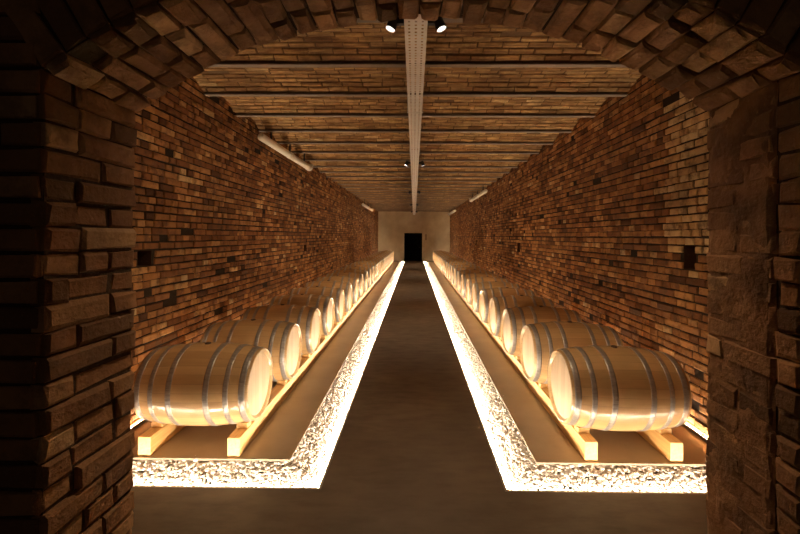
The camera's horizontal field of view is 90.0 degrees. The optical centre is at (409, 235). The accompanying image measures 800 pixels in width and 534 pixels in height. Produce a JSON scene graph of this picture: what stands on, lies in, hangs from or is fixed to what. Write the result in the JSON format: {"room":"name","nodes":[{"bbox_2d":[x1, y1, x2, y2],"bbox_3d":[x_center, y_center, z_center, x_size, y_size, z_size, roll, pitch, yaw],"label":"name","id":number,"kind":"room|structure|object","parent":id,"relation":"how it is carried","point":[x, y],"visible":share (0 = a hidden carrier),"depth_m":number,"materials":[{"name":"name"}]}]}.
{"room":"wine cellar","nodes":[
{"label":"wine cellar","id":0,"kind":"room"},
{"bbox_2d":[133,348,366,487],"bbox_3d":[-1.640,1.999,15.700,2.290,0.125,25.540,0,0,1],"label":"floor","id":1,"kind":"structure","parent":0,"point":[143,471],"depth_m":3.26,"materials":[{"name":"grey gravel"}]},
{"bbox_2d":[131,262,403,487],"bbox_3d":[-1.470,1.876,15.701,1.971,0.150,25.542,0,0,1],"label":"gravel","id":2,"kind":"object","parent":1,"relation":"on","point":[345,380],"visible":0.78,"depth_m":3.26,"materials":[{"name":"white gravel"}]},
{"bbox_2d":[130,76,377,427],"bbox_3d":[-2.765,-0.051,15.544,0.623,3.775,28.028,0,0,1],"label":"wall","id":3,"kind":"structure","parent":0,"point":[225,224],"depth_m":5.40,"materials":[{"name":"brick"}]},
{"bbox_2d":[130,419,146,429],"bbox_3d":[-2.451,1.795,15.660,0.034,0.030,24.740,0,0,1],"label":"led strip","id":4,"kind":"object","parent":3,"relation":"attached to","point":[143,420],"visible":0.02,"depth_m":3.80,"materials":[{"name":"plastic"}]},
{"bbox_2d":[0,0,799,533],"bbox_3d":[0.030,-0.149,1.360,6.627,4.002,0.422,0,0,1],"label":"wall","id":5,"kind":"structure","parent":0,"point":[75,75],"depth_m":1.28,"materials":[{"name":"brick"}]},
{"bbox_2d":[378,211,449,260],"bbox_3d":[0.350,-0.103,29.648,5.720,3.910,0.300,0,0,1],"label":"wall","id":6,"kind":"structure","parent":0,"point":[392,226],"depth_m":29.50,"materials":[{"name":"paint"}]},
{"bbox_2d":[404,233,421,260],"bbox_3d":[0.285,0.815,29.614,1.316,2.064,0.110,0,0,1],"label":"door","id":7,"kind":"structure","parent":6,"relation":"in","point":[412,241],"depth_m":29.62,"materials":[{"name":"black metal"}]},
{"bbox_2d":[193,15,641,211],"bbox_3d":[0.195,-1.974,15.649,5.920,0.370,28.300,0,0,1],"label":"ceiling","id":8,"kind":"structure","parent":0,"point":[360,42],"depth_m":4.98,"materials":[{"name":"wood"}]},
{"bbox_2d":[258,132,312,170],"bbox_3d":[-2.358,-1.694,7.968,0.151,0.356,3.080,0,0,1],"label":"ceiling pipe","id":9,"kind":"object","parent":8,"relation":"hanging from","point":[262,137],"visible":0.96,"depth_m":7.43,"materials":[{"name":"white plastic"}]},
{"bbox_2d":[362,199,373,210],"bbox_3d":[-2.199,-1.651,21.396,0.159,0.439,4.337,0,0,1],"label":"ceiling pipe","id":10,"kind":"object","parent":8,"relation":"hanging from","point":[363,204],"visible":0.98,"depth_m":20.40,"materials":[{"name":"white plastic"}]},
{"bbox_2d":[363,201,411,201],"bbox_3d":[0.254,-1.776,20.782,5.280,0.034,0.072,0,0,1],"label":"ceiling beam","id":11,"kind":"structure","parent":8,"relation":"attached to","point":[363,201],"depth_m":20.79,"materials":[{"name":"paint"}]},
{"bbox_2d":[372,207,412,207],"bbox_3d":[0.306,-1.776,25.162,5.280,0.034,0.072,0,0,1],"label":"ceiling beam","id":12,"kind":"structure","parent":8,"relation":"attached to","point":[372,207],"depth_m":25.17,"materials":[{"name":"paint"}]},
{"bbox_2d":[371,206,420,206],"bbox_3d":[0.295,-1.776,24.286,5.280,0.034,0.072,0,0,1],"label":"ceiling beam","id":13,"kind":"structure","parent":8,"relation":"attached to","point":[371,206],"depth_m":24.30,"materials":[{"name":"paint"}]},
{"bbox_2d":[374,208,423,208],"bbox_3d":[0.316,-1.775,26.038,5.280,0.034,0.072,0,0,1],"label":"ceiling beam","id":14,"kind":"structure","parent":8,"relation":"attached to","point":[374,208],"depth_m":26.05,"materials":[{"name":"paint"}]},
{"bbox_2d":[369,205,446,205],"bbox_3d":[0.285,-1.776,23.410,5.280,0.034,0.072,0,0,1],"label":"ceiling beam","id":15,"kind":"structure","parent":8,"relation":"attached to","point":[369,205],"depth_m":23.41,"materials":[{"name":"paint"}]},
{"bbox_2d":[359,198,463,198],"bbox_3d":[0.234,-1.776,19.031,5.280,0.034,0.072,0,0,1],"label":"ceiling beam","id":16,"kind":"structure","parent":8,"relation":"attached to","point":[359,198],"depth_m":19.03,"materials":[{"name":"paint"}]},
{"bbox_2d":[375,209,447,209],"bbox_3d":[0.327,-1.775,26.914,5.280,0.034,0.072,0,0,1],"label":"ceiling beam","id":17,"kind":"structure","parent":8,"relation":"attached to","point":[375,209],"depth_m":26.91,"materials":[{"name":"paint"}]},
{"bbox_2d":[350,192,476,192],"bbox_3d":[0.203,-1.776,16.403,5.280,0.034,0.072,0,0,1],"label":"ceiling beam","id":18,"kind":"structure","parent":8,"relation":"attached to","point":[350,192],"depth_m":16.40,"materials":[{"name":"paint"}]},
{"bbox_2d":[346,190,481,190],"bbox_3d":[0.192,-1.776,15.527,5.280,0.034,0.072,0,0,1],"label":"ceiling beam","id":19,"kind":"structure","parent":8,"relation":"attached to","point":[346,190],"depth_m":15.50,"materials":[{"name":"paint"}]},
{"bbox_2d":[404,14,427,214],"bbox_3d":[0.196,-1.651,15.399,0.200,0.216,27.596,0,0,1],"label":"cable tray","id":20,"kind":"object","parent":19,"relation":"hanging from","point":[414,122],"visible":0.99,"depth_m":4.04,"materials":[{"name":"metal"}]},
{"bbox_2d":[385,16,403,32],"bbox_3d":[-0.107,-1.558,2.929,0.138,0.118,0.078,0,0,1],"label":"spotlight","id":21,"kind":"object","parent":20,"relation":"attached to","point":[391,26],"visible":0.87,"depth_m":2.91,"materials":[{"name":"black metal"}]},
{"bbox_2d":[412,188,416,195],"bbox_3d":[0.181,-1.579,14.199,0.170,0.061,2.796,0,0,1],"label":"tray","id":22,"kind":"object","parent":20,"relation":"on","point":[413,190],"depth_m":13.93,"materials":[{"name":"metal"}]},
{"bbox_2d":[411,174,417,187],"bbox_3d":[0.148,-1.579,11.399,0.170,0.061,2.796,0,0,1],"label":"tray","id":23,"kind":"object","parent":20,"relation":"on","point":[413,179],"depth_m":11.16,"materials":[{"name":"metal"}]},
{"bbox_2d":[410,150,418,173],"bbox_3d":[0.115,-1.579,8.599,0.170,0.061,2.796,0,0,1],"label":"tray","id":24,"kind":"object","parent":20,"relation":"on","point":[413,171],"depth_m":8.32,"materials":[{"name":"metal"}]},
{"bbox_2d":[408,95,422,149],"bbox_3d":[0.082,-1.579,5.800,0.170,0.061,2.796,0,0,1],"label":"tray","id":25,"kind":"object","parent":20,"relation":"on","point":[414,122],"depth_m":5.32,"materials":[{"name":"metal"}]},
{"bbox_2d":[428,17,445,32],"bbox_3d":[0.203,-1.557,2.926,0.138,0.118,0.078,0,0,1],"label":"spotlight","id":26,"kind":"object","parent":20,"relation":"attached to","point":[439,24],"visible":0.84,"depth_m":2.91,"materials":[{"name":"black metal"}]},
{"bbox_2d":[361,200,466,200],"bbox_3d":[0.244,-1.776,19.907,5.280,0.034,0.072,0,0,1],"label":"ceiling beam","id":27,"kind":"structure","parent":8,"relation":"attached to","point":[361,200],"depth_m":19.88,"materials":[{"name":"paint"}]},
{"bbox_2d":[367,204,460,204],"bbox_3d":[0.275,-1.776,22.534,5.280,0.034,0.072,0,0,1],"label":"ceiling beam","id":28,"kind":"structure","parent":8,"relation":"attached to","point":[367,204],"depth_m":22.52,"materials":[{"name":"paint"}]},
{"bbox_2d":[353,194,474,195],"bbox_3d":[0.213,-1.776,17.279,5.280,0.034,0.072,0,0,1],"label":"ceiling beam","id":29,"kind":"structure","parent":8,"relation":"attached to","point":[353,194],"depth_m":17.29,"materials":[{"name":"paint"}]},
{"bbox_2d":[376,210,451,210],"bbox_3d":[0.337,-1.775,27.790,5.280,0.034,0.072,0,0,1],"label":"ceiling beam","id":30,"kind":"structure","parent":8,"relation":"attached to","point":[376,210],"depth_m":27.77,"materials":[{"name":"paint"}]},
{"bbox_2d":[356,196,471,197],"bbox_3d":[0.223,-1.776,18.155,5.280,0.034,0.072,0,0,1],"label":"ceiling beam","id":31,"kind":"structure","parent":8,"relation":"attached to","point":[356,196],"depth_m":18.16,"materials":[{"name":"paint"}]},
{"bbox_2d":[302,159,526,161],"bbox_3d":[0.120,-1.776,9.395,5.280,0.034,0.072,0,0,1],"label":"ceiling beam","id":32,"kind":"structure","parent":8,"relation":"attached to","point":[302,159],"depth_m":9.38,"materials":[{"name":"paint"}]},
{"bbox_2d":[320,171,508,172],"bbox_3d":[0.140,-1.776,11.147,5.280,0.034,0.072,0,0,1],"label":"ceiling beam","id":33,"kind":"structure","parent":8,"relation":"attached to","point":[320,171],"depth_m":11.12,"materials":[{"name":"paint"}]},
{"bbox_2d":[338,184,490,184],"bbox_3d":[0.171,-1.776,13.775,5.280,0.034,0.072,0,0,1],"label":"ceiling beam","id":34,"kind":"structure","parent":8,"relation":"attached to","point":[338,184],"depth_m":13.75,"materials":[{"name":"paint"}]},
{"bbox_2d":[342,187,486,187],"bbox_3d":[0.182,-1.776,14.651,5.280,0.034,0.072,0,0,1],"label":"ceiling beam","id":35,"kind":"structure","parent":8,"relation":"attached to","point":[342,187],"depth_m":14.63,"materials":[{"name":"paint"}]},
{"bbox_2d":[291,151,538,153],"bbox_3d":[0.109,-1.776,8.519,5.280,0.034,0.072,0,0,1],"label":"ceiling beam","id":36,"kind":"structure","parent":8,"relation":"attached to","point":[291,151],"depth_m":8.51,"materials":[{"name":"paint"}]},
{"bbox_2d":[327,176,502,177],"bbox_3d":[0.151,-1.776,12.023,5.280,0.034,0.072,0,0,1],"label":"ceiling beam","id":37,"kind":"structure","parent":8,"relation":"attached to","point":[327,176],"depth_m":12.02,"materials":[{"name":"paint"}]},
{"bbox_2d":[333,180,496,181],"bbox_3d":[0.161,-1.776,12.899,5.280,0.034,0.072,0,0,1],"label":"ceiling beam","id":38,"kind":"structure","parent":8,"relation":"attached to","point":[333,180],"depth_m":12.90,"materials":[{"name":"paint"}]},
{"bbox_2d":[235,114,595,117],"bbox_3d":[0.078,-1.777,5.892,5.280,0.034,0.072,0,0,1],"label":"ceiling beam","id":39,"kind":"structure","parent":8,"relation":"attached to","point":[237,115],"depth_m":5.88,"materials":[{"name":"paint"}]},
{"bbox_2d":[259,130,571,132],"bbox_3d":[0.089,-1.777,6.768,5.280,0.034,0.072,0,0,1],"label":"ceiling beam","id":40,"kind":"structure","parent":8,"relation":"attached to","point":[389,131],"depth_m":6.76,"materials":[{"name":"paint"}]},
{"bbox_2d":[277,142,553,144],"bbox_3d":[0.099,-1.776,7.644,5.280,0.034,0.072,0,0,1],"label":"ceiling beam","id":41,"kind":"structure","parent":8,"relation":"attached to","point":[479,143],"depth_m":7.63,"materials":[{"name":"paint"}]},
{"bbox_2d":[313,166,517,167],"bbox_3d":[0.130,-1.776,10.271,5.280,0.034,0.072,0,0,1],"label":"ceiling beam","id":42,"kind":"structure","parent":8,"relation":"attached to","point":[313,166],"depth_m":10.26,"materials":[{"name":"paint"}]},
{"bbox_2d":[204,93,627,96],"bbox_3d":[0.068,-1.777,5.016,5.280,0.034,0.072,0,0,1],"label":"ceiling beam","id":43,"kind":"structure","parent":8,"relation":"attached to","point":[205,94],"depth_m":5.01,"materials":[{"name":"paint"}]},
{"bbox_2d":[209,62,625,66],"bbox_3d":[0.058,-1.777,4.140,5.280,0.034,0.072,0,0,1],"label":"ceiling beam","id":44,"kind":"structure","parent":8,"relation":"attached to","point":[220,64],"depth_m":4.13,"materials":[{"name":"paint"}]},
{"bbox_2d":[356,16,482,22],"bbox_3d":[0.047,-1.777,3.264,5.280,0.034,0.072,0,0,1],"label":"ceiling beam","id":45,"kind":"structure","parent":8,"relation":"attached to","point":[460,19],"depth_m":3.28,"materials":[{"name":"paint"}]},
{"bbox_2d":[396,203,462,203],"bbox_3d":[0.265,-1.776,21.659,5.280,0.034,0.072,0,0,1],"label":"ceiling beam","id":46,"kind":"structure","parent":8,"relation":"attached to","point":[396,203],"depth_m":21.61,"materials":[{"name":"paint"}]},
{"bbox_2d":[417,211,450,211],"bbox_3d":[0.347,-1.775,28.666,5.280,0.034,0.072,0,0,1],"label":"ceiling beam","id":47,"kind":"structure","parent":8,"relation":"attached to","point":[417,211],"depth_m":28.62,"materials":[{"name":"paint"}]},
{"bbox_2d":[469,189,487,201],"bbox_3d":[2.653,-1.657,15.639,0.159,0.379,3.737,0,0,1],"label":"ceiling pipe","id":48,"kind":"object","parent":8,"relation":"hanging from","point":[483,192],"visible":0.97,"depth_m":15.24,"materials":[{"name":"white plastic"}]},
{"bbox_2d":[130,261,707,533],"bbox_3d":[0.157,1.937,14.149,6.600,0.228,31.500,0,0,1],"label":"floor","id":49,"kind":"structure","parent":0,"point":[412,455],"depth_m":3.33,"materials":[{"name":"concrete"}]},
{"bbox_2d":[138,421,184,455],"bbox_3d":[-2.040,1.710,15.550,0.105,0.202,24.510,0,0,1],"label":"rail","id":50,"kind":"object","parent":49,"relation":"on","point":[151,440],"visible":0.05,"depth_m":3.39,"materials":[{"name":"brown wood"}]},
{"bbox_2d":[133,280,389,461],"bbox_3d":[-1.652,1.821,15.688,1.664,0.018,24.864,0,0,1],"label":"trim","id":51,"kind":"structure","parent":49,"relation":"attached to","point":[180,459],"depth_m":3.26,"materials":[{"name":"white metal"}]},
{"bbox_2d":[133,264,403,488],"bbox_3d":[-1.484,1.859,15.698,1.980,0.031,25.539,0,0,1],"label":"led strip","id":52,"kind":"object","parent":49,"relation":"attached to","point":[331,457],"visible":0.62,"depth_m":3.02,"materials":[{"name":"plastic"}]},
{"bbox_2d":[227,261,392,456],"bbox_3d":[-1.300,1.714,15.541,0.105,0.202,24.510,0,0,1],"label":"rail","id":53,"kind":"object","parent":49,"relation":"on","point":[243,435],"visible":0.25,"depth_m":4.29,"materials":[{"name":"brown wood"}]},
{"bbox_2d":[132,342,272,425],"bbox_3d":[-1.800,1.306,3.576,0.961,0.714,0.700,0,0,1],"label":"barrel","id":54,"kind":"object","parent":53,"relation":"on","point":[196,383],"visible":0.99,"depth_m":3.30,"materials":[{"name":"wood"}]},
{"bbox_2d":[200,319,301,381],"bbox_3d":[-1.787,1.307,4.581,0.961,0.714,0.700,0,0,1],"label":"barrel","id":55,"kind":"object","parent":53,"relation":"on","point":[283,340],"visible":0.53,"depth_m":4.38,"materials":[{"name":"wood"}]},
{"bbox_2d":[241,304,321,354],"bbox_3d":[-1.770,1.307,5.586,0.961,0.714,0.700,0,0,1],"label":"barrel","id":56,"kind":"object","parent":53,"relation":"on","point":[308,318],"visible":0.58,"depth_m":5.39,"materials":[{"name":"wood"}]},
{"bbox_2d":[269,294,334,335],"bbox_3d":[-1.765,1.307,6.591,0.961,0.714,0.700,0,0,1],"label":"barrel","id":57,"kind":"object","parent":53,"relation":"on","point":[325,304],"visible":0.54,"depth_m":6.41,"materials":[{"name":"wood"}]},
{"bbox_2d":[289,286,344,321],"bbox_3d":[-1.750,1.307,7.596,0.961,0.714,0.700,0,0,1],"label":"barrel","id":58,"kind":"object","parent":53,"relation":"on","point":[338,295],"visible":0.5,"depth_m":7.42,"materials":[{"name":"wood"}]},
{"bbox_2d":[304,280,352,311],"bbox_3d":[-1.738,1.307,8.601,0.961,0.714,0.700,0,0,1],"label":"barrel","id":59,"kind":"object","parent":53,"relation":"on","point":[346,286],"visible":0.37,"depth_m":8.44,"materials":[{"name":"wood"}]},
{"bbox_2d":[316,276,358,303],"bbox_3d":[-1.727,1.307,9.606,0.961,0.714,0.700,0,0,1],"label":"barrel","id":60,"kind":"object","parent":53,"relation":"on","point":[354,281],"visible":0.32,"depth_m":9.45,"materials":[{"name":"wood"}]},
{"bbox_2d":[325,272,363,296],"bbox_3d":[-1.715,1.307,10.611,0.961,0.714,0.700,0,0,1],"label":"barrel","id":61,"kind":"object","parent":53,"relation":"on","point":[359,276],"visible":0.37,"depth_m":10.47,"materials":[{"name":"wood"}]},
{"bbox_2d":[333,269,367,291],"bbox_3d":[-1.706,1.307,11.616,0.961,0.714,0.700,0,0,1],"label":"barrel","id":62,"kind":"object","parent":53,"relation":"on","point":[364,272],"visible":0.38,"depth_m":11.48,"materials":[{"name":"wood"}]},
{"bbox_2d":[340,266,371,287],"bbox_3d":[-1.690,1.307,12.621,0.961,0.714,0.700,0,0,1],"label":"barrel","id":63,"kind":"object","parent":53,"relation":"on","point":[367,269],"visible":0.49,"depth_m":12.49,"materials":[{"name":"wood"}]},
{"bbox_2d":[345,264,374,283],"bbox_3d":[-1.684,1.307,13.626,0.961,0.714,0.700,0,0,1],"label":"barrel","id":64,"kind":"object","parent":53,"relation":"on","point":[358,265],"visible":0.29,"depth_m":13.50,"materials":[{"name":"wood"}]},
{"bbox_2d":[350,262,376,280],"bbox_3d":[-1.671,1.307,14.631,0.961,0.714,0.700,0,0,1],"label":"barrel","id":65,"kind":"object","parent":53,"relation":"on","point":[366,263],"visible":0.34,"depth_m":14.50,"materials":[{"name":"wood"}]},
{"bbox_2d":[354,260,379,277],"bbox_3d":[-1.660,1.307,15.636,0.961,0.714,0.700,0,0,1],"label":"barrel","id":66,"kind":"object","parent":53,"relation":"on","point":[376,262],"visible":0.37,"depth_m":15.51,"materials":[{"name":"wood"}]},
{"bbox_2d":[358,259,381,274],"bbox_3d":[-1.639,1.307,16.640,0.961,0.714,0.700,0,0,1],"label":"barrel","id":67,"kind":"object","parent":53,"relation":"on","point":[379,261],"visible":0.23,"depth_m":16.52,"materials":[{"name":"wood"}]},
{"bbox_2d":[361,258,383,272],"bbox_3d":[-1.638,1.307,17.645,0.961,0.714,0.700,0,0,1],"label":"barrel","id":68,"kind":"object","parent":53,"relation":"on","point":[364,258],"visible":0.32,"depth_m":17.53,"materials":[{"name":"wood"}]},
{"bbox_2d":[365,256,384,270],"bbox_3d":[-1.625,1.307,18.650,0.961,0.714,0.700,0,0,1],"label":"barrel","id":69,"kind":"object","parent":53,"relation":"on","point":[383,258],"visible":0.29,"depth_m":18.53,"materials":[{"name":"wood"}]},
{"bbox_2d":[367,255,386,268],"bbox_3d":[-1.613,1.307,19.655,0.961,0.714,0.700,0,0,1],"label":"barrel","id":70,"kind":"object","parent":53,"relation":"on","point":[376,255],"visible":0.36,"depth_m":19.51,"materials":[{"name":"wood"}]},
{"bbox_2d":[369,254,387,267],"bbox_3d":[-1.601,1.308,20.660,0.961,0.714,0.700,0,0,1],"label":"barrel","id":71,"kind":"object","parent":53,"relation":"on","point":[378,254],"visible":0.19,"depth_m":20.58,"materials":[{"name":"wood"}]},
{"bbox_2d":[434,262,597,460],"bbox_3d":[1.625,1.728,15.507,0.105,0.202,24.510,0,0,1],"label":"rail","id":72,"kind":"object","parent":49,"relation":"on","point":[581,439],"visible":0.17,"depth_m":4.10,"materials":[{"name":"brown wood"}]},
{"bbox_2d":[438,255,457,267],"bbox_3d":[2.000,1.322,20.683,0.977,0.728,0.701,1,0,1],"label":"barrel","id":73,"kind":"object","parent":72,"relation":"on","point":[439,255],"visible":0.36,"depth_m":20.57,"materials":[{"name":"wood"}]},
{"bbox_2d":[440,256,459,268],"bbox_3d":[1.985,1.322,19.673,0.977,0.728,0.701,1,0,1],"label":"barrel","id":74,"kind":"object","parent":72,"relation":"on","point":[441,256],"visible":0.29,"depth_m":19.54,"materials":[{"name":"wood"}]},
{"bbox_2d":[441,257,461,270],"bbox_3d":[1.965,1.322,18.663,0.977,0.728,0.701,1,0,1],"label":"barrel","id":75,"kind":"object","parent":72,"relation":"on","point":[442,258],"visible":0.26,"depth_m":18.56,"materials":[{"name":"wood"}]},
{"bbox_2d":[442,258,464,272],"bbox_3d":[1.956,1.322,17.653,0.977,0.728,0.701,1,0,1],"label":"barrel","id":76,"kind":"object","parent":72,"relation":"on","point":[446,258],"visible":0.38,"depth_m":17.55,"materials":[{"name":"wood"}]},
{"bbox_2d":[444,259,467,274],"bbox_3d":[1.941,1.322,16.643,0.977,0.728,0.701,1,0,1],"label":"barrel","id":77,"kind":"object","parent":72,"relation":"on","point":[445,261],"visible":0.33,"depth_m":16.52,"materials":[{"name":"wood"}]},
{"bbox_2d":[446,261,471,277],"bbox_3d":[1.941,1.322,15.633,0.977,0.728,0.701,1,0,1],"label":"barrel","id":78,"kind":"object","parent":72,"relation":"on","point":[447,263],"visible":0.32,"depth_m":15.51,"materials":[{"name":"wood"}]},
{"bbox_2d":[448,262,475,280],"bbox_3d":[1.929,1.322,14.623,0.977,0.728,0.701,1,0,1],"label":"barrel","id":79,"kind":"object","parent":72,"relation":"on","point":[462,263],"visible":0.27,"depth_m":14.51,"materials":[{"name":"wood"}]},
{"bbox_2d":[451,264,479,283],"bbox_3d":[1.914,1.321,13.613,0.977,0.728,0.701,1,0,1],"label":"barrel","id":80,"kind":"object","parent":72,"relation":"on","point":[465,265],"visible":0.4,"depth_m":13.47,"materials":[{"name":"wood"}]},
{"bbox_2d":[454,267,485,287],"bbox_3d":[1.902,1.321,12.603,0.977,0.728,0.701,1,0,1],"label":"barrel","id":81,"kind":"object","parent":72,"relation":"on","point":[456,270],"visible":0.34,"depth_m":12.45,"materials":[{"name":"wood"}]},
{"bbox_2d":[457,269,491,291],"bbox_3d":[1.882,1.321,11.594,0.977,0.728,0.701,1,0,1],"label":"barrel","id":82,"kind":"object","parent":72,"relation":"on","point":[459,273],"visible":0.27,"depth_m":11.45,"materials":[{"name":"wood"}]},
{"bbox_2d":[461,272,499,297],"bbox_3d":[1.870,1.321,10.584,0.977,0.728,0.701,1,0,1],"label":"barrel","id":83,"kind":"object","parent":72,"relation":"on","point":[464,277],"visible":0.39,"depth_m":10.43,"materials":[{"name":"wood"}]},
{"bbox_2d":[466,276,508,303],"bbox_3d":[1.868,1.321,9.573,0.977,0.728,0.701,1,0,1],"label":"barrel","id":84,"kind":"object","parent":72,"relation":"on","point":[470,281],"visible":0.33,"depth_m":9.42,"materials":[{"name":"wood"}]},
{"bbox_2d":[471,281,520,312],"bbox_3d":[1.852,1.321,8.564,0.977,0.728,0.701,1,0,1],"label":"barrel","id":85,"kind":"object","parent":72,"relation":"on","point":[476,287],"visible":0.43,"depth_m":8.40,"materials":[{"name":"wood"}]},
{"bbox_2d":[479,287,535,322],"bbox_3d":[1.842,1.321,7.554,0.977,0.728,0.701,1,0,1],"label":"barrel","id":86,"kind":"object","parent":72,"relation":"on","point":[485,295],"visible":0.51,"depth_m":7.38,"materials":[{"name":"wood"}]},
{"bbox_2d":[488,295,554,336],"bbox_3d":[1.830,1.321,6.544,0.977,0.728,0.701,1,0,1],"label":"barrel","id":87,"kind":"object","parent":72,"relation":"on","point":[497,305],"visible":0.49,"depth_m":6.37,"materials":[{"name":"wood"}]},
{"bbox_2d":[501,305,581,355],"bbox_3d":[1.814,1.321,5.534,0.977,0.728,0.701,1,0,1],"label":"barrel","id":88,"kind":"object","parent":72,"relation":"on","point":[513,320],"visible":0.48,"depth_m":5.34,"materials":[{"name":"wood"}]},
{"bbox_2d":[520,321,622,383],"bbox_3d":[1.807,1.321,4.524,0.977,0.728,0.701,1,0,1],"label":"barrel","id":89,"kind":"object","parent":72,"relation":"on","point":[538,341],"visible":0.6,"depth_m":4.32,"materials":[{"name":"wood"}]},
{"bbox_2d":[547,345,691,430],"bbox_3d":[1.792,1.321,3.514,0.977,0.728,0.701,1,0,1],"label":"barrel","id":90,"kind":"object","parent":72,"relation":"on","point":[613,387],"visible":1,"depth_m":3.24,"materials":[{"name":"wood"}]},
{"bbox_2d":[423,262,706,493],"bbox_3d":[1.836,1.876,15.659,1.980,0.031,25.539,0,0,1],"label":"led strip","id":91,"kind":"object","parent":49,"relation":"attached to","point":[491,450],"visible":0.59,"depth_m":2.92,"materials":[{"name":"plastic"}]},
{"bbox_2d":[430,266,705,466],"bbox_3d":[2.004,1.839,15.645,1.664,0.018,24.864,0,0,1],"label":"trim","id":92,"kind":"structure","parent":49,"relation":"on","point":[539,463],"depth_m":3.22,"materials":[{"name":"brown metal"}]},
{"bbox_2d":[636,428,682,461],"bbox_3d":[2.314,1.732,15.499,0.105,0.202,24.510,0,0,1],"label":"rail","id":93,"kind":"object","parent":49,"relation":"on","point":[668,445],"visible":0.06,"depth_m":3.33,"materials":[{"name":"brown wood"}]},
{"bbox_2d":[450,75,709,437],"bbox_3d":[3.132,-0.021,15.474,0.623,3.774,28.028,0,0,1],"label":"wall","id":94,"kind":"structure","parent":0,"point":[607,223],"depth_m":5.09,"materials":[{"name":"brick"}]},
{"bbox_2d":[683,423,706,441],"bbox_3d":[2.802,1.821,15.598,0.034,0.030,24.740,0,0,1],"label":"led strip","id":95,"kind":"object","parent":94,"relation":"attached to","point":[684,424],"visible":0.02,"depth_m":3.70,"materials":[{"name":"metal"}]},
{"bbox_2d":[460,340,705,491],"bbox_3d":[1.990,2.018,15.658,2.290,0.125,25.540,0,0,1],"label":"floor","id":96,"kind":"structure","parent":0,"point":[688,476],"depth_m":3.21,"materials":[{"name":"grey gravel"}]},
{"bbox_2d":[424,262,706,492],"bbox_3d":[1.822,1.895,15.666,1.974,0.153,25.547,0,0,1],"label":"gravel","id":97,"kind":"object","parent":96,"relation":"on","point":[465,350],"visible":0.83,"depth_m":3.21,"materials":[{"name":"white gravel"}]}
]}

